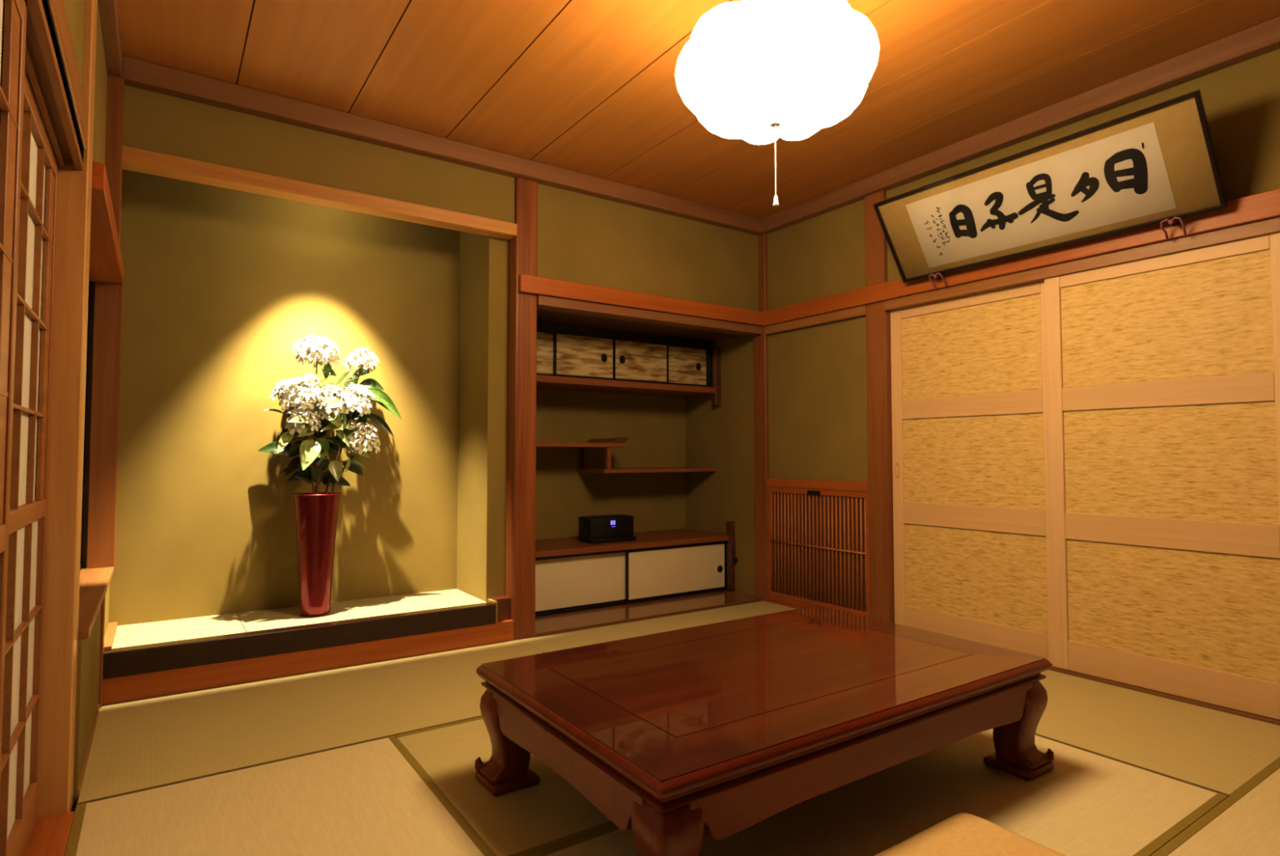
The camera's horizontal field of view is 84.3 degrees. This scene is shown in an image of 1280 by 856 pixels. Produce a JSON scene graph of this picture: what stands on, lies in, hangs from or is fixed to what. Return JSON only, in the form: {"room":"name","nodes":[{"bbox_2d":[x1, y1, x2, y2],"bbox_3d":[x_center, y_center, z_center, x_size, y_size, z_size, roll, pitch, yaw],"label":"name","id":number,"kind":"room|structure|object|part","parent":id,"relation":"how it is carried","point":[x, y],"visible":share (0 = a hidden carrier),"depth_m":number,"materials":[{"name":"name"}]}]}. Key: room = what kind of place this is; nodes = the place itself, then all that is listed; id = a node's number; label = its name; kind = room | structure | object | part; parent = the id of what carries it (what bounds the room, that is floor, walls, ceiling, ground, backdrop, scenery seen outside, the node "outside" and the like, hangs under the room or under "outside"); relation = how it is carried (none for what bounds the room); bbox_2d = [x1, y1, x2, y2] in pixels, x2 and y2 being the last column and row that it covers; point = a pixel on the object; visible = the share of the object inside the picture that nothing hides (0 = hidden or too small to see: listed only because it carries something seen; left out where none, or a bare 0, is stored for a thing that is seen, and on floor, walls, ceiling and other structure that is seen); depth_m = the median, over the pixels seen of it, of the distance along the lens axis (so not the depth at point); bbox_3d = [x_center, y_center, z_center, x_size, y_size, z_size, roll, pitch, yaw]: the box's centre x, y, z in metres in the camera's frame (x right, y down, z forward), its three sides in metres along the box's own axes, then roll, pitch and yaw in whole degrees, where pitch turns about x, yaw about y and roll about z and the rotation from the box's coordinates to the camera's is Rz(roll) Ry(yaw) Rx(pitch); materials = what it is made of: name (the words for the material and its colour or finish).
{"room":"traditional dwelling","nodes":[
{"label":"traditional dwelling","id":0,"kind":"room"},
{"bbox_2d":[63,0,109,798],"bbox_3d":[-1.258,-0.264,1.356,0.233,2.550,4.360,2,-3,-34],"label":"wall","id":1,"kind":"structure","parent":0,"point":[88,649],"depth_m":2.27,"materials":[{"name":"green paint"}]},
{"bbox_2d":[25,0,83,170],"bbox_3d":[-0.779,-0.784,0.764,0.087,0.060,2.810,2,-3,-34],"label":"lintel","id":2,"kind":"object","parent":1,"relation":"attached to","point":[44,67],"visible":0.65,"depth_m":1.52,"materials":[{"name":"brown wood"}]},
{"bbox_2d":[47,0,87,150],"bbox_3d":[-0.787,-0.862,0.762,0.118,0.100,2.810,2,-3,-34],"label":"rail","id":3,"kind":"object","parent":1,"relation":"attached to","point":[56,7],"visible":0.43,"depth_m":1.58,"materials":[{"name":"brown wood"}]},
{"bbox_2d":[71,704,99,807],"bbox_3d":[-1.832,1.057,2.348,0.016,0.046,0.864,2,-3,-34],"label":"baseboard","id":4,"kind":"structure","parent":1,"relation":"attached to","point":[75,800],"depth_m":2.19,"materials":[{"name":"brown wood"}]},
{"bbox_2d":[78,161,124,639],"bbox_3d":[-2.072,-0.068,2.562,0.253,1.378,1.420,2,-3,-34],"label":"window","id":5,"kind":"structure","parent":1,"relation":"in","point":[106,268],"depth_m":3.14,"materials":[{"name":"brown wood"}]},
{"bbox_3d":[-2.074,-0.041,2.561,0.019,1.273,1.418,2,-3,-34],"label":"frame","id":6,"kind":"part","parent":5,"relation":"part of","materials":[{"name":"black paint"}]},
{"bbox_3d":[-2.035,0.609,2.562,0.153,0.025,1.418,2,-3,-34],"label":"sill","id":7,"kind":"part","parent":5,"relation":"part of","materials":[{"name":"brown wood"}]},
{"bbox_2d":[97,0,123,77],"bbox_3d":[-1.016,-1.483,1.244,0.049,0.092,3.823,2,-3,-34],"label":"crown molding","id":8,"kind":"structure","parent":1,"relation":"attached to","point":[108,10],"depth_m":2.52,"materials":[{"name":"brown wood"}]},
{"bbox_2d":[97,75,124,708],"bbox_3d":[-2.074,-0.158,2.749,0.057,2.445,0.062,2,-3,-34],"label":"post","id":9,"kind":"object","parent":1,"relation":"attached to","point":[115,85],"visible":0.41,"depth_m":2.76,"materials":[{"name":"brown wood"}]},
{"bbox_2d":[81,84,758,626],"bbox_3d":[-0.980,-0.163,4.097,3.820,2.560,0.938,2,-3,-34],"label":"wall","id":10,"kind":"structure","parent":0,"point":[220,286],"depth_m":3.71,"materials":[{"name":"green paint"}]},
{"bbox_2d":[122,145,516,239],"bbox_3d":[-1.386,-1.069,3.310,1.711,0.065,0.100,2,-3,-34],"label":"beam","id":11,"kind":"structure","parent":10,"relation":"attached to","point":[134,159],"depth_m":3.18,"materials":[{"name":"brown wood"}]},
{"bbox_2d":[122,55,767,235],"bbox_3d":[-0.607,-1.385,3.792,3.502,0.092,0.066,2,-3,-34],"label":"crown molding","id":12,"kind":"structure","parent":10,"relation":"attached to","point":[136,73],"depth_m":3.40,"materials":[{"name":"brown wood"}]},
{"bbox_2d":[487,599,497,622],"bbox_3d":[-0.767,0.952,3.678,0.017,0.110,0.100,2,-3,-34],"label":"strip","id":13,"kind":"object","parent":10,"relation":"attached to","point":[491,601],"visible":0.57,"depth_m":3.64,"materials":[{"name":"green paint"}]},
{"bbox_2d":[536,437,628,448],"bbox_3d":[-0.601,0.090,4.574,1.030,0.066,0.360,2,-3,-34],"label":"wall shelf","id":14,"kind":"object","parent":10,"relation":"attached to","point":[615,442],"visible":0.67,"depth_m":4.59,"materials":[{"name":"brown wood"}]},
{"bbox_2d":[536,320,720,405],"bbox_3d":[-0.269,-0.408,4.781,1.785,0.466,0.425,2,-3,-34],"label":"upper cabinet","id":15,"kind":"object","parent":10,"relation":"attached to","point":[570,357],"visible":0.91,"depth_m":4.70,"materials":[{"name":"brown wood"}]},
{"bbox_3d":[-0.710,-0.467,4.304,0.407,0.258,0.010,2,-3,-34],"label":"door","id":16,"kind":"part","parent":15,"relation":"part of","materials":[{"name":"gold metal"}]},
{"bbox_3d":[-0.710,-0.467,4.304,0.435,0.271,0.014,2,-3,-34],"label":"door frame","id":17,"kind":"part","parent":15,"relation":"part of","materials":[{"name":"black paint"}]},
{"bbox_3d":[-0.351,-0.458,4.528,0.448,0.271,0.014,2,-3,-34],"label":"door frame","id":18,"kind":"part","parent":15,"relation":"part of","materials":[{"name":"black paint"}]},
{"bbox_3d":[-0.351,-0.458,4.528,0.420,0.258,0.010,2,-3,-34],"label":"door","id":19,"kind":"part","parent":15,"relation":"part of","materials":[{"name":"gold metal"}]},
{"bbox_3d":[-0.233,-0.456,4.602,0.045,0.056,0.004,2,-3,-34],"label":"finger pull","id":20,"kind":"part","parent":15,"relation":"part of","materials":[{"name":"black metal"}]},
{"bbox_3d":[-0.117,-0.453,4.681,0.045,0.056,0.004,2,-3,-34],"label":"finger pull","id":21,"kind":"part","parent":15,"relation":"part of","materials":[{"name":"black metal"}]},
{"bbox_3d":[0.007,-0.449,4.771,0.453,0.271,0.014,2,-3,-34],"label":"door frame","id":22,"kind":"part","parent":15,"relation":"part of","materials":[{"name":"black paint"}]},
{"bbox_3d":[0.007,-0.448,4.771,0.425,0.258,0.010,2,-3,-34],"label":"door","id":23,"kind":"part","parent":15,"relation":"part of","materials":[{"name":"gold metal"}]},
{"bbox_3d":[0.329,-0.439,5.011,0.356,0.258,0.010,2,-3,-34],"label":"door","id":24,"kind":"part","parent":15,"relation":"part of","materials":[{"name":"beige wood"}]},
{"bbox_3d":[0.329,-0.440,5.011,0.384,0.271,0.014,2,-3,-34],"label":"door frame","id":25,"kind":"part","parent":15,"relation":"part of","materials":[{"name":"black paint"}]},
{"bbox_3d":[0.419,-0.438,5.066,0.045,0.056,0.004,2,-3,-34],"label":"finger pull","id":26,"kind":"part","parent":15,"relation":"part of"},
{"bbox_3d":[0.552,-0.366,5.105,0.053,0.407,0.040,2,-3,-34],"label":"post","id":27,"kind":"part","parent":15,"relation":"part of","materials":[{"name":"brown wood"}]},
{"bbox_2d":[518,274,763,326],"bbox_3d":[0.086,-0.747,4.245,1.767,0.093,0.062,2,-3,-34],"label":"rail","id":28,"kind":"object","parent":10,"relation":"attached to","point":[527,284],"visible":0.9,"depth_m":4.12,"materials":[{"name":"brown wood"}]},
{"bbox_2d":[537,308,747,342],"bbox_3d":[-0.154,-0.670,4.654,1.850,0.045,0.820,2,-3,-34],"label":"soffit","id":29,"kind":"structure","parent":10,"relation":"attached to","point":[543,315],"depth_m":4.52,"materials":[{"name":"brown wood"}]},
{"bbox_2d":[577,447,715,473],"bbox_3d":[0.058,0.226,5.019,0.950,0.170,0.360,2,-3,-34],"label":"wall shelf","id":30,"kind":"object","parent":10,"relation":"attached to","point":[607,469],"visible":1,"depth_m":4.82,"materials":[{"name":"brown wood"}]},
{"bbox_2d":[537,294,762,336],"bbox_3d":[0.108,-0.670,4.309,1.651,0.054,0.105,2,-3,-34],"label":"lintel","id":31,"kind":"object","parent":10,"relation":"attached to","point":[544,302],"visible":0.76,"depth_m":4.21,"materials":[{"name":"brown wood"}]},
{"bbox_2d":[118,0,1279,218],"bbox_3d":[0.145,-1.507,2.602,3.900,0.060,4.760,2,-3,-34],"label":"ceiling","id":32,"kind":"structure","parent":0,"point":[585,86],"depth_m":2.85,"materials":[{"name":"brown wood"}]},
{"bbox_2d":[675,0,879,206],"bbox_3d":[0.423,-1.095,2.241,0.621,0.790,0.626,2,-3,-34],"label":"pendant lamp","id":33,"kind":"object","parent":32,"relation":"hanging from","point":[756,72],"visible":1,"depth_m":2.06,"materials":[{"name":"paper"}]},
{"bbox_3d":[0.428,-0.845,2.235,0.004,0.229,0.004,2,-3,-34],"label":"pull cord","id":34,"kind":"part","parent":33,"relation":"part of","materials":[{"name":"white fabric"}]},
{"bbox_3d":[0.423,-1.089,2.241,0.621,0.252,0.626,2,-3,-34],"label":"lamp shade","id":35,"kind":"part","parent":33,"relation":"part of","materials":[{"name":"white paper"}]},
{"bbox_3d":[0.424,-1.249,2.247,0.566,0.083,0.571,2,-3,-34],"label":"lamp shade","id":36,"kind":"part","parent":33,"relation":"part of","materials":[{"name":"white paper"}]},
{"bbox_2d":[685,48,1279,595],"bbox_3d":[1.706,-0.173,3.566,0.118,2.539,4.680,2,-3,-34],"label":"wall","id":37,"kind":"structure","parent":0,"point":[817,375],"depth_m":4.35,"materials":[{"name":"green paint"}]},
{"bbox_2d":[767,600,801,608],"bbox_3d":[1.072,1.135,4.315,0.030,0.042,0.809,2,-3,-34],"label":"baseboard","id":38,"kind":"structure","parent":37,"relation":"attached to","point":[768,601],"depth_m":4.51,"materials":[{"name":"brown wood"}]},
{"bbox_2d":[766,478,869,617],"bbox_3d":[1.072,0.718,4.331,0.030,0.794,0.806,2,-3,-34],"label":"lattice panel","id":39,"kind":"object","parent":37,"relation":"attached to","point":[818,531],"visible":0.98,"depth_m":4.30,"materials":[{"name":"brown wood"}]},
{"bbox_3d":[1.064,0.396,4.335,0.005,0.024,0.100,2,-3,-34],"label":"finger pull","id":40,"kind":"part","parent":39,"relation":"part of","materials":[{"name":"black metal"}]},
{"bbox_2d":[761,15,1279,233],"bbox_3d":[1.891,-1.409,3.180,0.065,0.092,3.757,2,-3,-34],"label":"crown molding","id":41,"kind":"structure","parent":37,"relation":"attached to","point":[1264,37],"depth_m":3.16,"materials":[{"name":"brown wood"}]},
{"bbox_2d":[762,188,1279,326],"bbox_3d":[1.893,-0.786,3.163,0.057,0.097,3.765,2,-3,-34],"label":"rail","id":42,"kind":"object","parent":37,"relation":"attached to","point":[1264,206],"visible":0.76,"depth_m":3.18,"materials":[{"name":"brown wood"}]},
{"bbox_2d":[928,271,946,288],"bbox_3d":[1.517,-0.752,3.595,0.080,0.073,0.076,2,-3,-34],"label":"hook","id":43,"kind":"object","parent":42,"relation":"attached to","point":[935,276],"visible":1,"depth_m":3.58,"materials":[{"name":"brown metal"}]},
{"bbox_2d":[1160,216,1186,239],"bbox_3d":[2.085,-0.784,2.761,0.080,0.073,0.076,2,-3,-34],"label":"hook","id":44,"kind":"object","parent":42,"relation":"attached to","point":[1171,221],"visible":1,"depth_m":2.74,"materials":[{"name":"brown metal"}]},
{"bbox_2d":[764,217,1279,334],"bbox_3d":[1.937,-0.709,3.188,0.122,0.056,3.762,2,-3,-34],"label":"lintel","id":45,"kind":"object","parent":37,"relation":"attached to","point":[1269,226],"visible":0.81,"depth_m":3.19,"materials":[{"name":"brown wood"}]},
{"bbox_2d":[873,88,1227,282],"bbox_3d":[1.727,-1.022,3.154,0.356,0.460,1.372,2,-3,-34],"label":"calligraphy","id":46,"kind":"object","parent":37,"relation":"attached to","point":[1147,166],"visible":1,"depth_m":2.98,"materials":[{"name":"beige paper"}]},
{"bbox_3d":[0.160,1.122,2.523,4.050,0.070,4.780,2,-3,-34],"label":"floor","id":47,"kind":"structure","parent":0,"visible":0},
{"bbox_2d":[24,811,74,855],"bbox_3d":[-0.780,0.998,0.695,0.136,0.038,2.810,2,-3,-34],"label":"floor track","id":48,"kind":"object","parent":47,"relation":"on","point":[50,836],"visible":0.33,"depth_m":1.77,"materials":[{"name":"brown wood"}]},
{"bbox_2d":[0,0,26,785],"bbox_3d":[-0.823,0.105,0.816,0.026,1.745,0.920,2,-3,-34],"label":"door","id":49,"kind":"structure","parent":48,"relation":"on","point":[13,13],"depth_m":1.17,"materials":[{"name":"brown wood"}]},
{"bbox_3d":[-0.823,0.105,0.816,0.026,1.745,0.856,2,-3,-34],"label":"rail","id":50,"kind":"part","parent":49,"relation":"part of","materials":[{"name":"brown wood"}]},
{"bbox_2d":[0,67,58,855],"bbox_3d":[-1.326,0.131,1.494,0.026,1.745,0.929,2,-3,-34],"label":"door","id":51,"kind":"structure","parent":48,"relation":"on","point":[27,548],"depth_m":1.66,"materials":[{"name":"brown wood"}]},
{"bbox_2d":[36,0,97,819],"bbox_3d":[-1.610,-0.196,1.951,0.124,2.500,0.122,2,-3,-34],"label":"post","id":52,"kind":"object","parent":47,"relation":"on","point":[65,477],"visible":0.34,"depth_m":1.91,"materials":[{"name":"brown wood"}]},
{"bbox_2d":[64,736,495,855],"bbox_3d":[-0.697,1.030,1.452,0.853,0.031,1.758,2,-3,-34],"label":"mat","id":53,"kind":"object","parent":47,"relation":"on","point":[372,798],"visible":1,"depth_m":1.89,"materials":[{"name":"wicker"}]},
{"bbox_2d":[111,589,485,648],"bbox_3d":[-1.584,0.947,3.420,1.612,0.090,0.492,2,-3,-34],"label":"floor","id":54,"kind":"structure","parent":47,"relation":"on","point":[153,633],"depth_m":3.33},
{"bbox_2d":[103,622,117,650],"bbox_3d":[-2.235,0.878,2.979,0.037,0.023,0.492,2,-3,-34],"label":"strip","id":55,"kind":"object","parent":54,"relation":"on","point":[110,633],"visible":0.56,"depth_m":2.95,"materials":[{"name":"brown wood"}]},
{"bbox_2d":[293,492,341,617],"bbox_3d":[-1.572,0.610,3.435,0.216,0.582,0.216,2,-3,-34],"label":"flower vase","id":56,"kind":"object","parent":54,"relation":"on","point":[316,515],"visible":0.97,"depth_m":3.37,"materials":[{"name":"red ceramic"}]},
{"bbox_2d":[257,406,321,492],"bbox_3d":[-1.688,0.248,3.452,0.315,0.707,0.234,-2,-3,45],"label":"flower","id":57,"kind":"object","parent":56,"relation":"in","point":[308,451],"visible":0.91,"depth_m":3.40,"materials":[{"name":"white plant"}]},
{"bbox_3d":[-1.596,0.299,3.437,0.095,0.605,0.030,2,-3,-34],"label":"stem","id":58,"kind":"part","parent":57,"relation":"part of","materials":[{"name":"green plant"}]},
{"bbox_2d":[264,372,328,494],"bbox_3d":[-1.644,0.166,3.431,0.270,0.871,0.252,0,-2,2],"label":"flower","id":59,"kind":"object","parent":56,"relation":"in","point":[305,396],"visible":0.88,"depth_m":3.38,"materials":[{"name":"white plant"}]},
{"bbox_3d":[-1.594,0.236,3.432,0.094,0.729,0.029,0,-2,-8],"label":"stem","id":60,"kind":"part","parent":59,"relation":"part of","materials":[{"name":"green plant"}]},
{"bbox_2d":[292,333,354,482],"bbox_3d":[-1.588,0.066,3.540,0.290,1.078,0.243,2,-3,-34],"label":"flower","id":61,"kind":"object","parent":56,"relation":"in","point":[317,344],"visible":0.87,"depth_m":3.51,"materials":[{"name":"white plant"}]},
{"bbox_3d":[-1.597,0.126,3.478,0.013,0.955,0.121,1,-2,-27],"label":"stem","id":62,"kind":"part","parent":61,"relation":"part of","materials":[{"name":"green plant"}]},
{"bbox_2d":[311,384,351,494],"bbox_3d":[-1.524,0.193,3.475,0.182,0.819,0.134,0,-2,-12],"label":"flower","id":63,"kind":"object","parent":56,"relation":"in","point":[330,420],"visible":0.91,"depth_m":3.46,"materials":[{"name":"white plant"}]},
{"bbox_3d":[-1.561,0.262,3.449,0.091,0.680,0.029,2,-3,-44],"label":"stem","id":64,"kind":"part","parent":63,"relation":"part of","materials":[{"name":"green plant"}]},
{"bbox_2d":[316,382,375,494],"bbox_3d":[-1.481,0.189,3.557,0.220,0.834,0.296,-2,-3,42],"label":"flower","id":65,"kind":"object","parent":56,"relation":"in","point":[352,397],"visible":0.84,"depth_m":3.54,"materials":[{"name":"white plant"}]},
{"bbox_3d":[-1.523,0.253,3.520,0.178,0.705,0.029,2,-3,-36],"label":"stem","id":66,"kind":"part","parent":65,"relation":"part of","materials":[{"name":"green plant"}]},
{"bbox_2d":[321,408,394,493],"bbox_3d":[-1.437,0.252,3.575,0.162,0.711,0.342,-1,-3,34],"label":"flower","id":67,"kind":"object","parent":56,"relation":"in","point":[361,446],"visible":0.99,"depth_m":3.58,"materials":[{"name":"white plant"}]},
{"bbox_3d":[-1.495,0.350,3.531,0.032,0.512,0.209,-2,-3,45],"label":"stem","id":68,"kind":"part","parent":67,"relation":"part of","materials":[{"name":"green plant"}]},
{"bbox_2d":[332,346,400,493],"bbox_3d":[-1.447,0.093,3.640,0.382,1.034,0.204,2,-3,-34],"label":"flower","id":69,"kind":"object","parent":56,"relation":"in","point":[367,362],"visible":0.82,"depth_m":3.66,"materials":[{"name":"white plant"}]},
{"bbox_3d":[-1.511,0.134,3.567,0.037,0.946,0.247,-1,-2,23],"label":"stem","id":70,"kind":"part","parent":69,"relation":"part of","materials":[{"name":"green plant"}]},
{"bbox_2d":[102,619,513,705],"bbox_3d":[-1.381,1.044,3.217,1.711,0.119,0.064,2,-3,-34],"label":"board","id":71,"kind":"object","parent":47,"relation":"on","point":[129,688],"visible":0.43,"depth_m":3.09,"materials":[{"name":"brown wood"}]},
{"bbox_2d":[102,602,495,679],"bbox_3d":[-1.420,0.935,3.195,1.606,0.099,0.073,2,-3,-34],"label":"alcove platform edge","id":72,"kind":"structure","parent":71,"relation":"on","point":[176,655],"depth_m":3.08,"materials":[{"name":"black paint"}]},
{"bbox_2d":[76,639,543,804],"bbox_3d":[-1.089,1.083,2.813,1.738,0.031,0.929,2,-3,-34],"label":"mat","id":73,"kind":"object","parent":47,"relation":"on","point":[144,744],"visible":0.64,"depth_m":2.59,"materials":[{"name":"beige wicker"}]},
{"bbox_2d":[490,595,511,621],"bbox_3d":[-0.735,0.996,3.719,0.086,0.215,0.085,2,-3,-34],"label":"block","id":74,"kind":"object","parent":47,"relation":"on","point":[504,602],"visible":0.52,"depth_m":3.69,"materials":[{"name":"brown wood"}]},
{"bbox_2d":[395,716,614,855],"bbox_3d":[0.172,1.073,2.551,1.818,0.031,0.918,2,-3,-34],"label":"mat","id":75,"kind":"object","parent":47,"relation":"on","point":[549,813],"visible":0.14,"depth_m":1.98,"materials":[{"name":"wicker"}]},
{"bbox_2d":[505,177,537,639],"bbox_3d":[-0.639,-0.107,3.805,0.126,2.465,0.125,2,-3,-34],"label":"post","id":76,"kind":"object","parent":47,"relation":"on","point":[521,450],"visible":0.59,"depth_m":3.75,"materials":[{"name":"brown wood"}]},
{"bbox_2d":[534,590,761,636],"bbox_3d":[-0.133,1.145,4.562,1.840,0.042,0.860,2,-3,-34],"label":"board","id":77,"kind":"object","parent":47,"relation":"on","point":[593,618],"visible":0.29,"depth_m":4.29,"materials":[{"name":"brown wood"}]},
{"bbox_2d":[535,520,734,617],"bbox_3d":[-0.231,0.886,4.678,1.787,0.482,0.555,2,-3,-34],"label":"base cabinet","id":78,"kind":"object","parent":77,"relation":"on","point":[572,575],"visible":0.62,"depth_m":4.53,"materials":[{"name":"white wood"}]},
{"bbox_3d":[-0.447,0.937,4.297,0.891,0.304,0.012,2,-3,-34],"label":"door","id":79,"kind":"part","parent":78,"relation":"part of","materials":[{"name":"beige paper"}]},
{"bbox_3d":[-0.447,0.938,4.297,0.915,0.315,0.016,2,-3,-34],"label":"door frame","id":80,"kind":"part","parent":78,"relation":"part of","materials":[{"name":"black paint"}]},
{"bbox_2d":[578,514,636,543],"bbox_3d":[-0.214,0.658,4.635,0.343,0.160,0.180,2,-3,-34],"label":"digital clock","id":81,"kind":"object","parent":78,"relation":"on","point":[616,527],"visible":1,"depth_m":4.57,"materials":[{"name":"black plastic"}]},
{"bbox_3d":[0.257,0.955,4.746,0.833,0.315,0.016,2,-3,-34],"label":"door frame","id":82,"kind":"part","parent":78,"relation":"part of","materials":[{"name":"black paint"}]},
{"bbox_3d":[0.257,0.955,4.746,0.809,0.304,0.012,2,-3,-34],"label":"door","id":83,"kind":"part","parent":78,"relation":"part of","materials":[{"name":"beige paper"}]},
{"bbox_3d":[0.558,0.985,4.942,0.048,0.048,0.004,2,-3,-34],"label":"finger pull","id":84,"kind":"part","parent":78,"relation":"part of","materials":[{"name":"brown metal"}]},
{"bbox_3d":[0.635,0.897,4.962,0.034,0.482,0.050,2,-3,-34],"label":"post","id":85,"kind":"part","parent":78,"relation":"part of","materials":[{"name":"brown wood"}]},
{"bbox_2d":[725,531,737,591],"bbox_3d":[0.638,0.927,4.906,0.080,0.417,0.036,2,-3,-34],"label":"power cord","id":86,"kind":"object","parent":78,"relation":"hanging from","point":[734,559],"visible":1,"depth_m":4.92,"materials":[{"name":"black plastic"}]},
{"bbox_2d":[519,600,795,653],"bbox_3d":[0.353,1.120,3.793,1.745,0.031,0.929,2,-3,-34],"label":"mat","id":87,"kind":"object","parent":47,"relation":"on","point":[597,635],"visible":0.37,"depth_m":3.95,"materials":[{"name":"beige wicker"}]},
{"bbox_2d":[753,233,768,601],"bbox_3d":[0.845,-0.070,4.765,0.108,2.465,0.113,2,-3,-34],"label":"post","id":88,"kind":"object","parent":47,"relation":"on","point":[761,384],"visible":0.44,"depth_m":4.72,"materials":[{"name":"brown wood"}]},
{"bbox_2d":[526,728,1228,855],"bbox_3d":[0.667,1.044,1.825,1.818,0.031,0.838,2,-3,-34],"label":"mat","id":89,"kind":"object","parent":47,"relation":"on","point":[1089,804],"visible":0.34,"depth_m":1.91,"materials":[{"name":"wicker"}]},
{"bbox_2d":[475,605,1053,855],"bbox_3d":[0.387,0.873,2.135,1.489,0.336,0.947,2,-3,-34],"label":"table","id":90,"kind":"object","parent":89,"relation":"on","point":[719,730],"visible":1,"depth_m":1.84,"materials":[{"name":"brown wood"}]},
{"bbox_3d":[-0.397,0.890,2.088,0.129,0.257,0.129,2,-3,-34],"label":"leg","id":91,"kind":"part","parent":90,"relation":"part of","materials":[{"name":"brown wood"}]},
{"bbox_3d":[0.056,0.864,1.423,0.129,0.257,0.129,2,-3,-34],"label":"leg","id":92,"kind":"part","parent":90,"relation":"part of","materials":[{"name":"brown wood"}]},
{"bbox_3d":[0.387,0.706,2.142,1.158,0.001,0.616,2,-3,-34],"label":"panel","id":93,"kind":"part","parent":90,"relation":"part of","materials":[{"name":"brown wood"}]},
{"bbox_3d":[0.387,0.756,2.140,1.462,0.023,0.920,2,-3,-34],"label":"waist moulding","id":94,"kind":"part","parent":90,"relation":"part of","materials":[{"name":"brown wood"}]},
{"bbox_3d":[1.170,0.893,2.181,0.129,0.257,0.129,2,-3,-34],"label":"leg","id":95,"kind":"part","parent":90,"relation":"part of","materials":[{"name":"brown wood"}]},
{"bbox_2d":[874,813,1065,855],"bbox_3d":[0.755,0.980,1.418,0.590,0.065,0.601,2,-3,-34],"label":"floor cushion","id":96,"kind":"object","parent":89,"relation":"on","point":[962,834],"visible":1,"depth_m":1.63,"materials":[{"name":"fabric"}]},
{"bbox_2d":[864,190,894,623],"bbox_3d":[1.373,-0.100,3.998,0.118,2.465,0.130,2,-3,-34],"label":"post","id":97,"kind":"object","parent":47,"relation":"on","point":[878,366],"visible":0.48,"depth_m":3.95,"materials":[{"name":"brown wood"}]},
{"bbox_2d":[1035,669,1279,796],"bbox_3d":[1.496,1.088,2.944,0.810,0.031,1.758,2,-3,-34],"label":"mat","id":98,"kind":"object","parent":47,"relation":"on","point":[1216,751],"visible":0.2,"depth_m":2.44,"materials":[{"name":"beige wicker"}]},
{"bbox_2d":[1049,664,1279,724],"bbox_3d":[2.204,1.075,2.732,0.118,0.040,2.822,2,-3,-34],"label":"floor track","id":99,"kind":"object","parent":47,"relation":"on","point":[1119,684],"depth_m":2.79,"materials":[{"name":"brown wood"}]},
{"bbox_2d":[890,280,1053,664],"bbox_3d":[1.655,0.207,3.565,0.026,1.756,0.880,2,-3,-34],"label":"door","id":100,"kind":"structure","parent":99,"relation":"on","point":[971,478],"depth_m":3.54,"materials":[{"name":"light wood"},{"name":"patterned golden paper"}]},
{"bbox_3d":[1.417,0.234,3.895,0.004,0.086,0.022,2,-3,-34],"label":"finger pull","id":101,"kind":"part","parent":100,"relation":"part of","materials":[{"name":"brown wood"}]},
{"bbox_3d":[1.657,-0.390,3.589,0.006,0.458,0.756,2,-3,-34],"label":"reed panel","id":102,"kind":"part","parent":100,"relation":"part of","materials":[{"name":"fabric"}]},
{"bbox_3d":[1.657,0.166,3.567,0.006,0.458,0.756,2,-3,-34],"label":"reed panel","id":103,"kind":"part","parent":100,"relation":"part of","materials":[{"name":"wicker"}]},
{"bbox_3d":[1.657,0.731,3.546,0.006,0.454,0.756,2,-3,-34],"label":"reed panel","id":104,"kind":"part","parent":100,"relation":"part of","materials":[{"name":"fabric"}]},
{"bbox_2d":[1044,232,1279,720],"bbox_3d":[2.100,0.179,2.855,0.024,1.756,0.860,2,-3,-34],"label":"door","id":105,"kind":"structure","parent":99,"relation":"on","point":[1163,371],"depth_m":2.82,"materials":[{"name":"light wood"},{"name":"woven reed"}]},
{"bbox_3d":[2.101,-0.417,2.878,0.006,0.458,0.736,2,-3,-34],"label":"reed panel","id":106,"kind":"part","parent":105,"relation":"part of","materials":[{"name":"fabric"}]},
{"bbox_3d":[2.101,0.138,2.857,0.006,0.458,0.736,2,-3,-34],"label":"reed panel","id":107,"kind":"part","parent":105,"relation":"part of","materials":[{"name":"wicker"}]},
{"bbox_3d":[2.101,0.704,2.835,0.006,0.454,0.736,2,-3,-34],"label":"reed panel","id":108,"kind":"part","parent":105,"relation":"part of","materials":[{"name":"wicker"}]},
{"bbox_2d":[1150,758,1279,855],"bbox_3d":[1.916,1.032,1.498,1.745,0.031,1.103,2,-3,-34],"label":"mat","id":109,"kind":"object","parent":47,"relation":"on","point":[1246,823],"visible":1,"depth_m":1.83,"materials":[{"name":"wicker"}]}
]}

